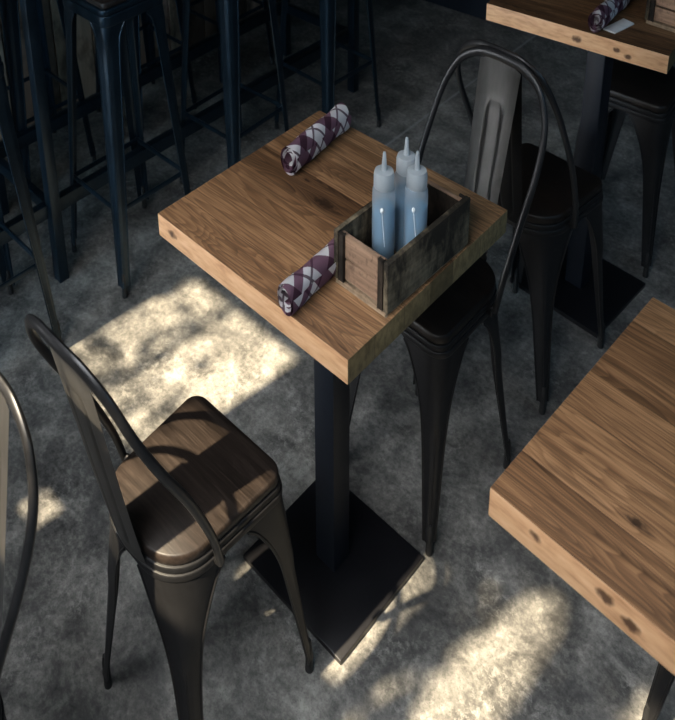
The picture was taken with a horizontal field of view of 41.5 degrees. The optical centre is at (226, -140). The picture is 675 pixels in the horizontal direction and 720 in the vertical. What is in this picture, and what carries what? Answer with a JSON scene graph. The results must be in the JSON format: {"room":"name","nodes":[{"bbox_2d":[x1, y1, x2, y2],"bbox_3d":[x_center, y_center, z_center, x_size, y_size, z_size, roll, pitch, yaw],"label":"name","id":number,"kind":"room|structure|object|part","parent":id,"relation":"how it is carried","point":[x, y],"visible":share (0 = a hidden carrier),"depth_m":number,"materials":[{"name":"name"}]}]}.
{"room":"cafe","nodes":[
{"label":"cafe","id":0,"kind":"room"},
{"bbox_2d":[0,0,278,139],"bbox_3d":[-0.593,-0.831,3.558,7.725,3.861,0.138,-18,24,-40],"label":"wall","id":1,"kind":"structure","parent":0,"point":[199,28],"depth_m":3.90,"materials":[{"name":"brown wood"}]},
{"bbox_2d":[0,0,674,719],"bbox_3d":[1.267,1.596,2.368,7.725,0.160,5.325,-18,24,-40],"label":"floor","id":2,"kind":"structure","parent":0,"point":[483,628],"depth_m":2.41,"materials":[{"name":"concrete"}]},
{"bbox_2d":[0,371,38,719],"bbox_3d":[-0.473,1.334,1.349,0.428,1.116,0.312,-18,24,-40],"label":"cafe chair","id":3,"kind":"object","parent":2,"relation":"on","point":[7,394],"visible":1,"depth_m":1.24,"materials":[{"name":"black metal"}]},
{"bbox_3d":[-0.493,1.339,1.331,0.289,0.033,0.261,-18,24,-40],"label":"seat frame","id":4,"kind":"part","parent":3,"relation":"part of","materials":[{"name":"black metal"}]},
{"bbox_2d":[0,55,61,339],"bbox_3d":[-0.743,1.004,2.534,0.331,1.028,0.313,-18,24,-40],"label":"bar stool","id":5,"kind":"object","parent":2,"relation":"on","point":[7,128],"visible":0.93,"depth_m":2.53,"materials":[{"name":"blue metal"}]},
{"bbox_3d":[-0.763,0.562,2.389,0.238,0.057,0.238,-18,24,-40],"label":"seat frame","id":6,"kind":"part","parent":5,"relation":"part of","materials":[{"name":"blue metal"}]},
{"bbox_3d":[-0.738,0.967,2.681,0.164,0.927,0.142,-2,18,2],"label":"leg","id":7,"kind":"part","parent":5,"relation":"part of","materials":[{"name":"blue metal"}]},
{"bbox_2d":[0,0,95,180],"bbox_3d":[-0.762,0.731,3.369,0.331,1.028,0.313,-18,24,-40],"label":"bar stool","id":8,"kind":"object","parent":2,"relation":"on","point":[9,9],"visible":0.56,"depth_m":3.24,"materials":[{"name":"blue metal"}]},
{"bbox_3d":[-0.767,0.788,3.229,0.164,0.927,0.142,-2,18,2],"label":"leg","id":9,"kind":"part","parent":8,"relation":"part of","materials":[{"name":"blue metal"}]},
{"bbox_3d":[-0.757,0.694,3.517,0.164,0.927,0.142,-2,18,2],"label":"leg","id":10,"kind":"part","parent":8,"relation":"part of","materials":[{"name":"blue metal"}]},
{"bbox_3d":[-0.611,0.737,3.366,0.142,0.927,0.164,-2,18,2],"label":"leg","id":11,"kind":"part","parent":8,"relation":"part of","materials":[{"name":"blue metal"}]},
{"bbox_2d":[63,0,190,298],"bbox_3d":[-0.338,0.865,2.902,0.331,1.028,0.313,-18,24,-40],"label":"bar stool","id":12,"kind":"object","parent":2,"relation":"on","point":[111,21],"visible":0.91,"depth_m":2.80,"materials":[{"name":"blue metal"}]},
{"bbox_3d":[-0.489,0.880,2.912,0.142,0.927,0.164,-2,18,2],"label":"leg","id":13,"kind":"part","parent":12,"relation":"part of","materials":[{"name":"blue metal"}]},
{"bbox_3d":[-0.359,0.388,2.745,0.218,0.021,0.218,-18,24,-40],"label":"seat","id":14,"kind":"part","parent":12,"relation":"part of","materials":[{"name":"brown wood"}]},
{"bbox_3d":[-0.342,0.923,2.762,0.164,0.927,0.142,-2,18,2],"label":"leg","id":15,"kind":"part","parent":12,"relation":"part of","materials":[{"name":"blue metal"}]},
{"bbox_3d":[-0.357,0.424,2.757,0.238,0.057,0.238,-18,24,-40],"label":"seat frame","id":16,"kind":"part","parent":12,"relation":"part of","materials":[{"name":"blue metal"}]},
{"bbox_3d":[-0.333,0.828,3.049,0.164,0.927,0.142,-2,18,2],"label":"leg","id":17,"kind":"part","parent":12,"relation":"part of","materials":[{"name":"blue metal"}]},
{"bbox_3d":[-0.186,0.871,2.899,0.142,0.927,0.164,-2,18,2],"label":"leg","id":18,"kind":"part","parent":12,"relation":"part of","materials":[{"name":"blue metal"}]},
{"bbox_2d":[95,0,196,130],"bbox_3d":[-0.370,0.606,3.696,0.331,1.028,0.313,-18,24,-40],"label":"bar stool","id":19,"kind":"object","parent":2,"relation":"on","point":[147,27],"visible":0.38,"depth_m":3.79,"materials":[{"name":"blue metal"}]},
{"bbox_3d":[-0.521,0.621,3.706,0.142,0.927,0.164,-2,18,2],"label":"leg","id":20,"kind":"part","parent":19,"relation":"part of","materials":[{"name":"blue metal"}]},
{"bbox_3d":[-0.374,0.664,3.556,0.164,0.927,0.142,-2,18,2],"label":"leg","id":21,"kind":"part","parent":19,"relation":"part of","materials":[{"name":"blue metal"}]},
{"bbox_3d":[-0.365,0.569,3.843,0.164,0.927,0.142,-2,18,2],"label":"leg","id":22,"kind":"part","parent":19,"relation":"part of","materials":[{"name":"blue metal"}]},
{"bbox_3d":[-0.218,0.612,3.693,0.142,0.927,0.164,-2,18,2],"label":"leg","id":23,"kind":"part","parent":19,"relation":"part of","materials":[{"name":"blue metal"}]},
{"bbox_2d":[24,313,312,719],"bbox_3d":[-0.091,1.215,1.663,0.428,1.116,0.312,-19,24,-41],"label":"cafe chair","id":24,"kind":"object","parent":2,"relation":"on","point":[185,494],"visible":1,"depth_m":1.60,"materials":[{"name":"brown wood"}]},
{"bbox_3d":[-0.167,1.462,1.767,0.159,0.510,0.153,-19,24,-41],"label":"leg","id":25,"kind":"part","parent":24,"relation":"part of","materials":[{"name":"black metal"}]},
{"bbox_3d":[-0.060,1.492,1.662,0.159,0.510,0.153,-19,24,-41],"label":"leg","id":26,"kind":"part","parent":24,"relation":"part of","materials":[{"name":"black metal"}]},
{"bbox_3d":[-0.072,1.206,1.680,0.289,0.033,0.261,-19,24,-41],"label":"seat frame","id":27,"kind":"part","parent":24,"relation":"part of","materials":[{"name":"black metal"}]},
{"bbox_3d":[-0.073,1.179,1.671,0.277,0.027,0.249,-19,24,-41],"label":"seat","id":28,"kind":"part","parent":24,"relation":"part of","materials":[{"name":"brown wood"}]},
{"bbox_3d":[0.103,1.452,1.764,0.140,0.510,0.182,-1,18,4],"label":"leg","id":29,"kind":"part","parent":24,"relation":"part of","materials":[{"name":"black metal"}]},
{"bbox_2d":[0,0,358,282],"bbox_3d":[-0.597,0.655,2.984,2.962,1.398,0.570,-18,24,-40],"label":"table","id":30,"kind":"object","parent":2,"relation":"on","point":[49,205],"visible":0.78,"depth_m":3.15,"materials":[{"name":"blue metal"}]},
{"bbox_3d":[-0.857,0.677,3.058,0.036,1.331,0.036,-18,24,-40],"label":"leg","id":31,"kind":"part","parent":30,"relation":"part of","materials":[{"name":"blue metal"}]},
{"bbox_3d":[-0.710,1.097,3.014,0.026,0.043,0.395,-18,24,-40],"label":"cross rail","id":32,"kind":"part","parent":30,"relation":"part of","materials":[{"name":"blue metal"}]},
{"bbox_3d":[-0.578,0.769,2.741,0.036,1.331,0.036,-18,24,-40],"label":"leg","id":33,"kind":"part","parent":30,"relation":"part of","materials":[{"name":"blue metal"}]},
{"bbox_3d":[-0.639,0.989,3.333,2.512,0.051,0.030,-18,24,-40],"label":"foot rail","id":34,"kind":"part","parent":30,"relation":"part of","materials":[{"name":"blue metal"}]},
{"bbox_3d":[0.262,0.304,4.046,0.036,1.331,0.036,-18,24,-40],"label":"leg","id":35,"kind":"part","parent":30,"relation":"part of","materials":[{"name":"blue metal"}]},
{"bbox_3d":[0.409,0.724,4.002,0.026,0.043,0.395,-18,24,-40],"label":"cross rail","id":36,"kind":"part","parent":30,"relation":"part of","materials":[{"name":"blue metal"}]},
{"bbox_3d":[0.541,0.396,3.729,0.036,1.331,0.036,-18,24,-40],"label":"leg","id":37,"kind":"part","parent":30,"relation":"part of","materials":[{"name":"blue metal"}]},
{"bbox_2d":[181,0,273,82],"bbox_3d":[-0.015,0.485,4.019,0.331,1.028,0.313,-18,24,-40],"label":"bar stool","id":38,"kind":"object","parent":2,"relation":"on","point":[264,4],"visible":0.3,"depth_m":4.03,"materials":[{"name":"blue metal"}]},
{"bbox_3d":[-0.020,0.543,3.879,0.164,0.927,0.142,-2,18,2],"label":"leg","id":39,"kind":"part","parent":38,"relation":"part of","materials":[{"name":"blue metal"}]},
{"bbox_3d":[0.136,0.491,4.016,0.142,0.927,0.164,-2,18,2],"label":"leg","id":40,"kind":"part","parent":38,"relation":"part of","materials":[{"name":"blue metal"}]},
{"bbox_2d":[179,0,288,183],"bbox_3d":[0.021,0.743,3.229,0.313,1.028,0.331,15,25,43],"label":"bar stool","id":41,"kind":"object","parent":2,"relation":"on","point":[228,10],"visible":0.83,"depth_m":3.12,"materials":[{"name":"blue metal"}]},
{"bbox_3d":[-0.130,0.759,3.234,0.142,0.927,0.164,-2,18,1],"label":"leg","id":42,"kind":"part","parent":41,"relation":"part of","materials":[{"name":"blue metal"}]},
{"bbox_3d":[0.022,0.800,3.088,0.164,0.927,0.142,-2,18,1],"label":"leg","id":43,"kind":"part","parent":41,"relation":"part of","materials":[{"name":"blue metal"}]},
{"bbox_3d":[0.021,0.706,3.376,0.164,0.927,0.142,-2,18,1],"label":"leg","id":44,"kind":"part","parent":41,"relation":"part of","materials":[{"name":"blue metal"}]},
{"bbox_3d":[0.173,0.747,3.231,0.142,0.927,0.164,-2,18,1],"label":"leg","id":45,"kind":"part","parent":41,"relation":"part of","materials":[{"name":"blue metal"}]},
{"bbox_2d":[274,0,380,128],"bbox_3d":[0.404,0.629,3.523,0.331,1.028,0.313,-17,23,-38],"label":"bar stool","id":46,"kind":"object","parent":2,"relation":"on","point":[327,8],"visible":0.82,"depth_m":3.45,"materials":[{"name":"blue metal"}]},
{"bbox_3d":[0.254,0.642,3.538,0.142,0.927,0.164,-1,18,4],"label":"leg","id":47,"kind":"part","parent":46,"relation":"part of","materials":[{"name":"blue metal"}]},
{"bbox_3d":[0.394,0.675,3.419,0.165,0.927,0.157,-17,23,-38],"label":"leg","id":48,"kind":"part","parent":46,"relation":"part of","materials":[{"name":"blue metal"}]},
{"bbox_3d":[0.555,0.637,3.515,0.142,0.927,0.164,-1,18,4],"label":"leg","id":49,"kind":"part","parent":46,"relation":"part of","materials":[{"name":"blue metal"}]},
{"bbox_2d":[158,111,506,664],"bbox_3d":[0.231,1.178,1.920,0.495,0.998,0.496,-18,24,-40],"label":"cafe table","id":50,"kind":"object","parent":2,"relation":"on","point":[254,224],"visible":0.84,"depth_m":1.84,"materials":[{"name":"brown wood"}]},
{"bbox_2d":[278,238,335,315],"bbox_3d":[0.172,0.731,1.577,0.040,0.067,0.206,15,25,43],"label":"roll","id":51,"kind":"object","parent":50,"relation":"on","point":[297,288],"visible":0.71,"depth_m":1.53,"materials":[{"name":"fabric"}]},
{"bbox_2d":[281,102,350,175],"bbox_3d":[0.201,0.610,1.934,0.044,0.072,0.217,13,24,39],"label":"roll","id":52,"kind":"object","parent":50,"relation":"on","point":[318,136],"visible":1,"depth_m":1.90,"materials":[{"name":"fabric"}]},
{"bbox_3d":[0.252,1.645,2.073,0.300,0.016,0.300,-18,24,-40],"label":"plate","id":53,"kind":"part","parent":50,"relation":"part of","materials":[{"name":"black metal"}]},
{"bbox_2d":[334,177,470,317],"bbox_3d":[0.323,0.690,1.603,0.242,0.118,0.122,-18,23,-38],"label":"wooden crate","id":54,"kind":"object","parent":50,"relation":"on","point":[381,283],"visible":0.81,"depth_m":1.56,"materials":[{"name":"brown wood"}]},
{"bbox_3d":[0.206,0.703,1.561,0.008,0.108,0.014,-18,23,-38],"label":"corner post","id":55,"kind":"part","parent":54,"relation":"part of","materials":[{"name":"brown wood"}]},
{"bbox_3d":[0.265,0.722,1.497,0.008,0.108,0.014,-18,23,-38],"label":"corner post","id":56,"kind":"part","parent":54,"relation":"part of","materials":[{"name":"brown wood"}]},
{"bbox_2d":[373,151,394,258],"bbox_3d":[0.280,0.623,1.566,0.041,0.245,0.040,-18,24,-40],"label":"squeeze bottle","id":57,"kind":"object","parent":54,"relation":"in","point":[384,176],"visible":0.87,"depth_m":1.56,"materials":[{"name":"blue plastic"}]},
{"bbox_2d":[394,137,415,250],"bbox_3d":[0.327,0.609,1.602,0.040,0.245,0.040,-10,20,-21],"label":"squeeze bottle","id":58,"kind":"object","parent":54,"relation":"in","point":[405,158],"visible":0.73,"depth_m":1.59,"materials":[{"name":"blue plastic"}]},
{"bbox_2d":[404,151,427,245],"bbox_3d":[0.337,0.621,1.562,0.040,0.245,0.043,3,19,17],"label":"squeeze bottle","id":59,"kind":"object","parent":54,"relation":"in","point":[416,177],"visible":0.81,"depth_m":1.55,"materials":[{"name":"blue plastic"}]},
{"bbox_2d":[350,46,547,556],"bbox_3d":[0.522,1.033,2.134,0.428,1.116,0.312,-17,23,-37],"label":"cafe chair","id":60,"kind":"object","parent":2,"relation":"on","point":[436,342],"visible":0.7,"depth_m":2.05,"materials":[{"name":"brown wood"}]},
{"bbox_3d":[0.349,1.294,2.211,0.140,0.510,0.182,0,18,9],"label":"leg","id":61,"kind":"part","parent":60,"relation":"part of","materials":[{"name":"black metal"}]},
{"bbox_3d":[0.487,1.329,2.086,0.181,0.510,0.153,-17,23,-37],"label":"leg","id":62,"kind":"part","parent":60,"relation":"part of","materials":[{"name":"black metal"}]},
{"bbox_3d":[0.501,1.038,2.117,0.289,0.033,0.261,-17,23,-37],"label":"seat frame","id":63,"kind":"part","parent":60,"relation":"part of","materials":[{"name":"black metal"}]},
{"bbox_3d":[0.500,1.011,2.108,0.277,0.027,0.249,-17,23,-37],"label":"seat","id":64,"kind":"part","parent":60,"relation":"part of","materials":[{"name":"brown wood"}]},
{"bbox_3d":[0.617,1.290,2.188,0.159,0.510,0.153,-17,23,-37],"label":"leg","id":65,"kind":"part","parent":60,"relation":"part of","materials":[{"name":"black metal"}]},
{"bbox_2d":[424,0,494,22],"bbox_3d":[1.288,0.475,4.606,0.465,0.572,0.315,14,24,41],"label":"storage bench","id":66,"kind":"object","parent":2,"relation":"on","point":[476,8],"visible":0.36,"depth_m":4.53,"materials":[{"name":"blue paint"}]},
{"bbox_2d":[455,39,604,414],"bbox_3d":[0.839,0.928,2.413,0.428,1.116,0.312,-17,23,-37],"label":"cafe chair","id":67,"kind":"object","parent":2,"relation":"on","point":[566,193],"visible":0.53,"depth_m":2.33,"materials":[{"name":"black metal"}]},
{"bbox_3d":[0.895,1.134,2.626,0.181,0.510,0.153,-17,23,-37],"label":"leg","id":68,"kind":"part","parent":67,"relation":"part of","materials":[{"name":"black metal"}]},
{"bbox_3d":[0.864,1.206,2.411,0.159,0.510,0.153,-17,23,-37],"label":"leg","id":69,"kind":"part","parent":67,"relation":"part of","materials":[{"name":"black metal"}]},
{"bbox_3d":[0.860,0.920,2.429,0.289,0.033,0.261,-17,23,-37],"label":"seat frame","id":70,"kind":"part","parent":67,"relation":"part of","materials":[{"name":"black metal"}]},
{"bbox_3d":[0.859,0.893,2.420,0.277,0.027,0.249,-17,23,-37],"label":"seat","id":71,"kind":"part","parent":67,"relation":"part of","materials":[{"name":"brown wood"}]},
{"bbox_3d":[1.034,1.169,2.502,0.140,0.510,0.182,0,18,8],"label":"leg","id":72,"kind":"part","parent":67,"relation":"part of","materials":[{"name":"black metal"}]},
{"bbox_2d":[486,0,674,337],"bbox_3d":[1.131,0.868,2.746,0.496,0.998,0.495,13,24,39],"label":"cafe table","id":73,"kind":"object","parent":2,"relation":"on","point":[642,44],"visible":0.77,"depth_m":2.57,"materials":[{"name":"brown wood"}]},
{"bbox_3d":[1.130,1.358,2.830,0.300,0.016,0.300,-17,23,-37],"label":"plate","id":74,"kind":"part","parent":73,"relation":"part of","materials":[{"name":"black metal"}]},
{"bbox_2d":[588,0,629,32],"bbox_3d":[1.063,0.411,2.434,0.041,0.067,0.205,15,25,42],"label":"roll","id":75,"kind":"object","parent":73,"relation":"on","point":[606,11],"visible":1,"depth_m":2.39,"materials":[{"name":"fabric"}]},
{"bbox_2d":[603,18,633,33],"bbox_3d":[1.076,0.453,2.405,0.092,0.005,0.038,-15,22,-33],"label":"paper napkin","id":76,"kind":"object","parent":73,"relation":"on","point":[622,24],"visible":1,"depth_m":2.40,"materials":[{"name":"white paper"}]},
{"bbox_2d":[644,0,674,32],"bbox_3d":[1.279,0.376,2.433,0.242,0.118,0.122,-17,23,-38],"label":"wooden crate","id":77,"kind":"object","parent":73,"relation":"on","point":[658,13],"visible":1,"depth_m":2.38,"materials":[{"name":"brown wood"}]},
{"bbox_3d":[1.162,0.389,2.391,0.008,0.108,0.014,-17,23,-38],"label":"corner post","id":78,"kind":"part","parent":77,"relation":"part of","materials":[{"name":"brown wood"}]},
{"bbox_2d":[488,298,674,675],"bbox_3d":[0.738,1.342,1.352,0.495,0.998,0.496,-17,23,-38],"label":"cafe table","id":79,"kind":"object","parent":2,"relation":"on","point":[591,495],"visible":1,"depth_m":1.22,"materials":[{"name":"brown wood"}]},
{"bbox_2d":[573,58,674,277],"bbox_3d":[1.379,0.741,2.910,0.312,1.116,0.428,15,25,43],"label":"cafe chair","id":80,"kind":"object","parent":2,"relation":"on","point":[647,95],"visible":0.54,"depth_m":2.80,"materials":[{"name":"black metal"}]},
{"bbox_3d":[1.208,1.007,2.971,0.140,0.510,0.182,-1,18,3],"label":"leg","id":81,"kind":"part","parent":80,"relation":"part of","materials":[{"name":"black metal"}]},
{"bbox_3d":[1.369,0.966,3.075,0.153,0.510,0.159,15,25,43],"label":"leg","id":82,"kind":"part","parent":80,"relation":"part of","materials":[{"name":"black metal"}]},
{"bbox_3d":[1.360,0.746,2.891,0.261,0.033,0.289,15,25,43],"label":"seat frame","id":83,"kind":"part","parent":80,"relation":"part of","materials":[{"name":"black metal"}]},
{"bbox_3d":[1.359,0.719,2.882,0.249,0.027,0.277,15,25,43],"label":"seat","id":84,"kind":"part","parent":80,"relation":"part of","materials":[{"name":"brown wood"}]},
{"bbox_3d":[1.357,1.038,2.858,0.153,0.510,0.181,15,25,43],"label":"leg","id":85,"kind":"part","parent":80,"relation":"part of","materials":[{"name":"black metal"}]},
{"bbox_3d":[1.477,0.995,2.972,0.153,0.510,0.159,15,25,43],"label":"leg","id":86,"kind":"part","parent":80,"relation":"part of","materials":[{"name":"black metal"}]},
{"bbox_2d":[641,663,674,719],"bbox_3d":[1.050,1.186,1.599,0.428,1.116,0.312,-18,24,-40],"label":"cafe chair","id":87,"kind":"object","parent":2,"relation":"on","point":[663,680],"visible":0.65,"depth_m":1.69,"materials":[{"name":"black metal"}]}
]}

